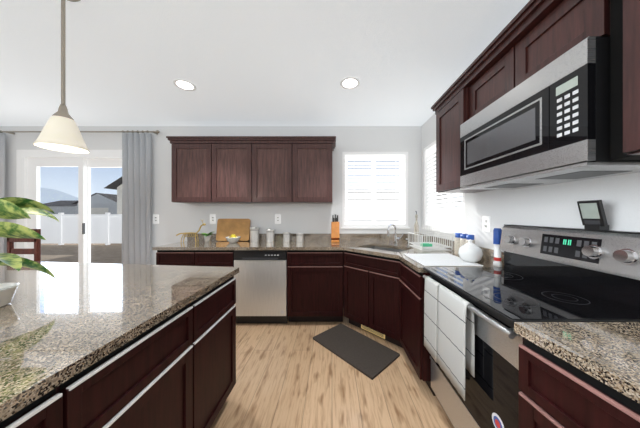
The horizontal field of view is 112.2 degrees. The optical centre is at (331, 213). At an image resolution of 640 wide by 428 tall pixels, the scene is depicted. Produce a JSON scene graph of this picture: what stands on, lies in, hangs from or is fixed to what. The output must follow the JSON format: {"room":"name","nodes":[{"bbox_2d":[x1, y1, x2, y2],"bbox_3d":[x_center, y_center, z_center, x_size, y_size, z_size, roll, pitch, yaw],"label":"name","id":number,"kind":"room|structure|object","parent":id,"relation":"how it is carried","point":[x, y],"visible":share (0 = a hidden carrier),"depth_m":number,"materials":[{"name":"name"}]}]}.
{"room":"kitchen","nodes":[
{"label":"kitchen","id":0,"kind":"room"},
{"bbox_2d":[0,126,420,264],"bbox_3d":[-2.010,0.015,3.160,6.900,2.550,0.160,0,0,0],"label":"wall","id":1,"kind":"structure","parent":0,"point":[174,218],"depth_m":3.08,"materials":[{"name":"paint"}]},
{"bbox_2d":[16,150,121,262],"bbox_3d":[-3.630,0.185,3.160,1.780,2.210,0.160,0,0,0],"label":"door frame","id":2,"kind":"structure","parent":1,"relation":"in","point":[28,162],"depth_m":3.11,"materials":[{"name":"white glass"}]},
{"bbox_2d":[0,130,159,134],"bbox_3d":[-3.710,-1.150,3.031,2.594,0.044,0.096,0,0,0],"label":"curtain rod","id":3,"kind":"object","parent":1,"relation":"attached to","point":[127,131],"visible":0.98,"depth_m":3.00,"materials":[{"name":"silver metal"}]},
{"bbox_2d":[0,133,4,252],"bbox_3d":[-4.806,0.070,3.005,0.430,2.400,0.062,0,0,0],"label":"curtain","id":4,"kind":"object","parent":3,"relation":"hanging from","point":[2,135],"visible":0.57,"depth_m":3.00,"materials":[{"name":"fabric"}]},
{"bbox_2d":[122,132,151,264],"bbox_3d":[-2.743,0.070,3.005,0.415,2.400,0.061,0,0,0],"label":"curtain","id":5,"kind":"object","parent":3,"relation":"hanging from","point":[136,147],"visible":0.72,"depth_m":3.00,"materials":[{"name":"fabric"}]},
{"bbox_2d":[153,215,158,222],"bbox_3d":[-2.520,0.072,3.076,0.080,0.125,0.008,0,0,0],"label":"outlet","id":6,"kind":"object","parent":1,"relation":"attached to","point":[155,217],"visible":1,"depth_m":3.07,"materials":[{"name":"white plastic"}]},
{"bbox_2d":[210,215,215,222],"bbox_3d":[-1.705,0.072,3.076,0.080,0.125,0.008,0,0,0],"label":"outlet","id":7,"kind":"object","parent":1,"relation":"attached to","point":[212,217],"visible":1,"depth_m":3.07,"materials":[{"name":"white plastic"}]},
{"bbox_2d":[166,136,335,203],"bbox_3d":[-1.020,-0.565,2.892,2.140,0.830,0.370,0,0,0],"label":"upper cabinet","id":8,"kind":"object","parent":1,"relation":"attached to","point":[204,169],"visible":1,"depth_m":2.74,"materials":[{"name":"brown wood"}]},
{"bbox_2d":[275,215,280,222],"bbox_3d":[-0.775,0.072,3.076,0.080,0.125,0.008,0,0,0],"label":"outlet","id":9,"kind":"object","parent":1,"relation":"attached to","point":[277,217],"visible":1,"depth_m":3.07,"materials":[{"name":"white plastic"}]},
{"bbox_2d":[341,152,409,228],"bbox_3d":[0.620,-0.340,3.150,0.980,1.100,0.180,0,0,0],"label":"window","id":10,"kind":"structure","parent":1,"relation":"in","point":[344,226],"depth_m":3.08,"materials":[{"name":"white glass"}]},
{"bbox_2d":[345,155,404,223],"bbox_3d":[0.620,-0.351,3.125,0.862,1.004,0.060,0,0,0],"label":"blinds","id":11,"kind":"object","parent":10,"relation":"attached to","point":[351,213],"visible":0.98,"depth_m":3.12,"materials":[{"name":"white plastic"}]},
{"bbox_2d":[0,0,529,125],"bbox_3d":[-2.010,-1.285,-0.260,6.900,0.050,7.000,0,0,0],"label":"ceiling","id":12,"kind":"structure","parent":0,"point":[248,62],"depth_m":1.72,"materials":[{"name":"paint"}]},
{"bbox_2d":[33,0,89,153],"bbox_3d":[-1.500,-0.811,1.200,0.198,0.895,0.198,0,0,0],"label":"pendant light","id":13,"kind":"object","parent":12,"relation":"hanging from","point":[61,133],"visible":1,"depth_m":1.19,"materials":[{"name":"beige glass"}]},
{"bbox_2d":[173,79,195,90],"bbox_3d":[-1.436,-1.256,2.100,0.190,0.008,0.190,0,0,0],"label":"recessed light","id":14,"kind":"object","parent":12,"relation":"in","point":[180,83],"visible":1,"depth_m":2.10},
{"bbox_2d":[340,77,359,88],"bbox_3d":[0.173,-1.256,2.070,0.190,0.008,0.190,0,0,0],"label":"recessed light","id":15,"kind":"object","parent":12,"relation":"in","point":[348,82],"visible":1,"depth_m":2.06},
{"bbox_2d":[211,308,453,427],"bbox_3d":[-2.010,1.315,-0.260,6.900,0.050,7.000,0,0,0],"label":"floor","id":16,"kind":"structure","parent":0,"point":[285,378],"depth_m":1.58,"materials":[{"name":"brown wood"}]},
{"bbox_2d":[7,229,41,261],"bbox_3d":[-3.300,0.725,2.150,0.340,1.130,0.340,0,0,0],"label":"bar stool","id":17,"kind":"object","parent":16,"relation":"on","point":[36,250],"visible":0.27,"depth_m":2.29,"materials":[{"name":"brown wood"}]},
{"bbox_2d":[0,262,238,427],"bbox_3d":[-1.705,0.835,0.489,2.090,0.910,2.539,0,0,0],"label":"kitchen island","id":18,"kind":"object","parent":16,"relation":"on","point":[92,345],"visible":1,"depth_m":0.85,"materials":[{"name":"brown wood"}]},
{"bbox_2d":[0,197,58,306],"bbox_3d":[-1.405,0.154,0.863,0.394,0.449,0.439,0,0,-30],"label":"potted plant","id":19,"kind":"object","parent":18,"relation":"on","point":[10,207],"visible":1,"depth_m":0.89,"materials":[{"name":"green plant"}]},
{"bbox_2d":[234,250,287,322],"bbox_3d":[-0.828,0.854,2.764,0.607,0.872,0.593,0,0,0],"label":"dishwasher","id":20,"kind":"object","parent":16,"relation":"on","point":[261,279],"visible":0.88,"depth_m":2.47,"materials":[{"name":"silver metal"}]},
{"bbox_2d":[313,323,399,379],"bbox_3d":[0.209,1.281,2.087,0.420,0.018,0.754,0,0,-43],"label":"kitchen mat","id":21,"kind":"object","parent":16,"relation":"on","point":[366,355],"visible":1,"depth_m":2.02,"materials":[{"name":"rubber"}]},
{"bbox_2d":[156,250,639,427],"bbox_3d":[0.092,0.853,1.755,2.070,0.874,4.842,0,0,-44],"label":"base cabinet","id":22,"kind":"object","parent":16,"relation":"on","point":[385,295],"visible":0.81,"depth_m":1.93,"materials":[{"name":"brown wood"}]},
{"bbox_2d":[361,324,384,338],"bbox_3d":[0.435,1.236,2.304,0.300,0.083,0.008,0,0,45],"label":"vent register","id":23,"kind":"object","parent":22,"relation":"attached to","point":[379,334],"visible":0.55,"depth_m":2.29,"materials":[{"name":"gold metal"}]},
{"bbox_2d":[152,234,639,403],"bbox_3d":[-0.391,0.347,1.309,3.338,0.135,3.538,0,0,0],"label":"countertop","id":24,"kind":"structure","parent":22,"relation":"on","point":[608,352],"depth_m":0.71,"materials":[{"name":"stone"}]},
{"bbox_2d":[176,220,205,241],"bbox_3d":[-1.902,0.228,2.900,0.402,0.301,0.064,0,0,0],"label":"figurine","id":25,"kind":"object","parent":24,"relation":"on","point":[203,224],"visible":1,"depth_m":2.89,"materials":[{"name":"metal"}]},
{"bbox_2d":[201,231,213,242],"bbox_3d":[-1.654,0.304,2.862,0.188,0.150,0.161,0,0,-22],"label":"plant","id":26,"kind":"object","parent":24,"relation":"on","point":[207,237],"visible":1,"depth_m":2.85,"materials":[{"name":"green plant"}]},
{"bbox_2d":[225,234,240,242],"bbox_3d":[-1.310,0.323,2.850,0.192,0.113,0.192,0,0,0],"label":"fruit bowl","id":27,"kind":"object","parent":24,"relation":"on","point":[233,238],"visible":0.98,"depth_m":2.81,"materials":[{"name":"white ceramic"}]},
{"bbox_2d":[216,219,250,240],"bbox_3d":[-1.385,0.221,3.020,0.460,0.309,0.066,0,0,0],"label":"cutting board","id":28,"kind":"object","parent":24,"relation":"on","point":[225,227],"visible":0.99,"depth_m":3.01,"materials":[{"name":"brown wood"}]},
{"bbox_2d":[250,226,258,241],"bbox_3d":[-1.075,0.277,2.985,0.126,0.205,0.126,0,0,0],"label":"canister","id":29,"kind":"object","parent":24,"relation":"on","point":[254,231],"visible":0.99,"depth_m":2.93,"materials":[{"name":"silver metal"}]},
{"bbox_2d":[266,229,274,241],"bbox_3d":[-0.855,0.291,2.985,0.114,0.175,0.114,0,0,0],"label":"canister","id":30,"kind":"object","parent":24,"relation":"on","point":[269,232],"visible":1,"depth_m":2.94,"materials":[{"name":"silver metal"}]},
{"bbox_2d":[283,232,289,241],"bbox_3d":[-0.630,0.314,2.990,0.102,0.130,0.102,0,0,0],"label":"canister","id":31,"kind":"object","parent":24,"relation":"on","point":[286,235],"visible":1,"depth_m":2.95,"materials":[{"name":"silver metal"}]},
{"bbox_2d":[296,233,303,241],"bbox_3d":[-0.445,0.322,2.990,0.106,0.115,0.106,0,0,0],"label":"canister","id":32,"kind":"object","parent":24,"relation":"on","point":[299,236],"visible":0.98,"depth_m":2.95,"materials":[{"name":"white ceramic"}]},
{"bbox_2d":[331,214,339,242],"bbox_3d":[0.045,0.189,2.952,0.110,0.380,0.213,0,0,0],"label":"knife block","id":33,"kind":"object","parent":24,"relation":"on","point":[334,225],"visible":1,"depth_m":2.91,"materials":[{"name":"brown wood"}]},
{"bbox_2d":[367,246,404,251],"bbox_3d":[0.600,0.516,2.450,0.562,0.200,0.402,0,0,45],"label":"sink","id":34,"kind":"object","parent":24,"relation":"in","point":[373,247],"visible":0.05,"depth_m":2.64,"materials":[{"name":"silver metal"}]},
{"bbox_2d":[387,224,409,246],"bbox_3d":[0.785,0.246,2.520,0.213,0.266,0.217,0,0,40],"label":"faucet","id":35,"kind":"object","parent":24,"relation":"on","point":[396,238],"visible":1,"depth_m":2.57,"materials":[{"name":"silver metal"}]},
{"bbox_2d":[414,211,418,241],"bbox_3d":[1.100,0.169,2.800,0.060,0.420,0.060,0,0,0],"label":"soap bottle","id":36,"kind":"object","parent":24,"relation":"on","point":[416,226],"visible":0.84,"depth_m":2.78,"materials":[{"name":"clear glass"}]},
{"bbox_2d":[408,224,452,250],"bbox_3d":[1.085,0.247,2.420,0.318,0.264,0.408,0,0,0],"label":"dish rack","id":37,"kind":"object","parent":24,"relation":"on","point":[424,246],"visible":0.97,"depth_m":2.33,"materials":[{"name":"white plastic"}]},
{"bbox_2d":[404,254,482,265],"bbox_3d":[0.885,0.376,1.795,0.430,0.006,0.470,0,0,0],"label":"dish mat","id":38,"kind":"object","parent":24,"relation":"on","point":[424,259],"visible":0.94,"depth_m":1.73,"materials":[{"name":"white fabric"}]},
{"bbox_2d":[454,233,461,254],"bbox_3d":[1.190,0.279,2.020,0.070,0.200,0.070,0,0,0],"label":"spice jar","id":39,"kind":"object","parent":24,"relation":"on","point":[457,235],"visible":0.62,"depth_m":2.00,"materials":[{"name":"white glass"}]},
{"bbox_2d":[460,234,466,246],"bbox_3d":[1.190,0.279,1.935,0.070,0.200,0.070,0,0,0],"label":"spice jar","id":40,"kind":"object","parent":24,"relation":"on","point":[462,236],"visible":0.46,"depth_m":1.92,"materials":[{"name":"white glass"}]},
{"bbox_2d":[458,239,482,262],"bbox_3d":[1.100,0.290,1.710,0.170,0.178,0.170,0,0,0],"label":"sugar bowl","id":41,"kind":"object","parent":24,"relation":"on","point":[468,252],"visible":0.98,"depth_m":1.66,"materials":[{"name":"white ceramic"}]},
{"bbox_2d":[466,234,474,243],"bbox_3d":[1.190,0.279,1.850,0.070,0.200,0.070,0,0,0],"label":"spice jar","id":42,"kind":"object","parent":24,"relation":"on","point":[468,236],"visible":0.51,"depth_m":1.83,"materials":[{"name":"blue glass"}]},
{"bbox_2d":[493,228,501,266],"bbox_3d":[1.205,0.241,1.565,0.052,0.275,0.052,0,0,0],"label":"plastic bottle","id":43,"kind":"object","parent":24,"relation":"on","point":[497,232],"visible":0.95,"depth_m":1.55,"materials":[{"name":"white plastic"}]},
{"bbox_2d":[423,224,639,427],"bbox_3d":[0.952,0.682,1.140,0.632,1.216,0.758,0,0,0],"label":"range","id":44,"kind":"object","parent":16,"relation":"on","point":[548,274],"visible":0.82,"depth_m":0.98,"materials":[{"name":"silver metal"}]},
{"bbox_2d":[424,276,441,362],"bbox_3d":[0.646,0.654,1.370,0.051,0.468,0.171,0,0,0],"label":"hanging towel","id":45,"kind":"object","parent":44,"relation":"hanging from","point":[431,285],"visible":0.85,"depth_m":1.36,"materials":[{"name":"white fabric"}]},
{"bbox_2d":[437,285,474,400],"bbox_3d":[0.646,0.649,1.143,0.051,0.458,0.266,0,0,0],"label":"hanging towel","id":46,"kind":"object","parent":44,"relation":"hanging from","point":[455,322],"visible":1,"depth_m":1.09,"materials":[{"name":"white fabric"}]},
{"bbox_2d":[577,200,608,229],"bbox_3d":[1.232,0.010,1.010,0.067,0.148,0.086,0,0,0],"label":"timer","id":47,"kind":"object","parent":44,"relation":"on","point":[592,213],"visible":0.94,"depth_m":1.00,"materials":[{"name":"black plastic"}]},
{"bbox_2d":[421,113,639,251],"bbox_3d":[1.360,0.015,-0.340,0.160,2.550,6.840,0,0,0],"label":"wall","id":48,"kind":"structure","parent":0,"point":[552,205],"depth_m":1.29,"materials":[{"name":"paint"}]},
{"bbox_2d":[423,140,464,233],"bbox_3d":[1.350,-0.350,2.535,0.180,1.120,0.970,0,0,0],"label":"window","id":49,"kind":"structure","parent":48,"relation":"in","point":[442,229],"depth_m":2.92,"materials":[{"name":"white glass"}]},
{"bbox_2d":[426,144,462,228],"bbox_3d":[1.325,-0.361,2.535,0.060,1.024,0.852,0,0,0],"label":"blinds","id":50,"kind":"object","parent":49,"relation":"attached to","point":[457,214],"visible":0.52,"depth_m":2.58,"materials":[{"name":"white plastic"}]},
{"bbox_2d":[483,216,489,231],"bbox_3d":[1.276,0.083,1.780,0.008,0.125,0.080,0,0,0],"label":"outlet","id":51,"kind":"object","parent":48,"relation":"attached to","point":[486,219],"visible":1,"depth_m":1.77,"materials":[{"name":"white plastic"}]},
{"bbox_2d":[431,0,639,192],"bbox_3d":[1.092,-0.585,0.757,0.370,0.790,2.435,0,0,0],"label":"upper cabinet","id":52,"kind":"object","parent":48,"relation":"attached to","point":[542,31],"visible":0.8,"depth_m":0.98,"materials":[{"name":"brown wood"}]},
{"bbox_2d":[460,36,639,188],"bbox_3d":[1.091,-0.401,1.140,0.373,0.458,0.756,0,0,0],"label":"microwave","id":53,"kind":"object","parent":52,"relation":"attached to","point":[553,127],"visible":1,"depth_m":0.92,"materials":[{"name":"silver metal"}]},
{"label":"outside","id":54,"kind":"structure","parent":0,"visible":0},
{"bbox_2d":[41,243,121,263],"bbox_3d":[0.000,1.690,201.625,240.000,0.200,396.750,0,0,0],"label":"ground","id":55,"kind":"structure","parent":54,"point":[50,252],"depth_m":8.65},
{"bbox_2d":[40,213,456,244],"bbox_3d":[0.400,0.760,11.065,52.800,1.660,0.130,0,0,0],"label":"fence","id":56,"kind":"object","parent":55,"relation":"on","point":[106,228],"visible":0.11,"depth_m":11.04,"materials":[{"name":"plastic"}]},
{"bbox_2d":[43,177,461,213],"bbox_3d":[-18.309,-2.310,31.390,104.320,7.800,28.643,0,0,34],"label":"houses","id":57,"kind":"structure","parent":55,"relation":"on","point":[101,203],"depth_m":35.00},
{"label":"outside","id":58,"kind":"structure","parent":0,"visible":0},
{"bbox_2d":[40,187,462,206],"bbox_3d":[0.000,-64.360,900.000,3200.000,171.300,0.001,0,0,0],"label":"mountains","id":59,"kind":"structure","parent":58,"point":[47,195],"depth_m":900.05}
]}

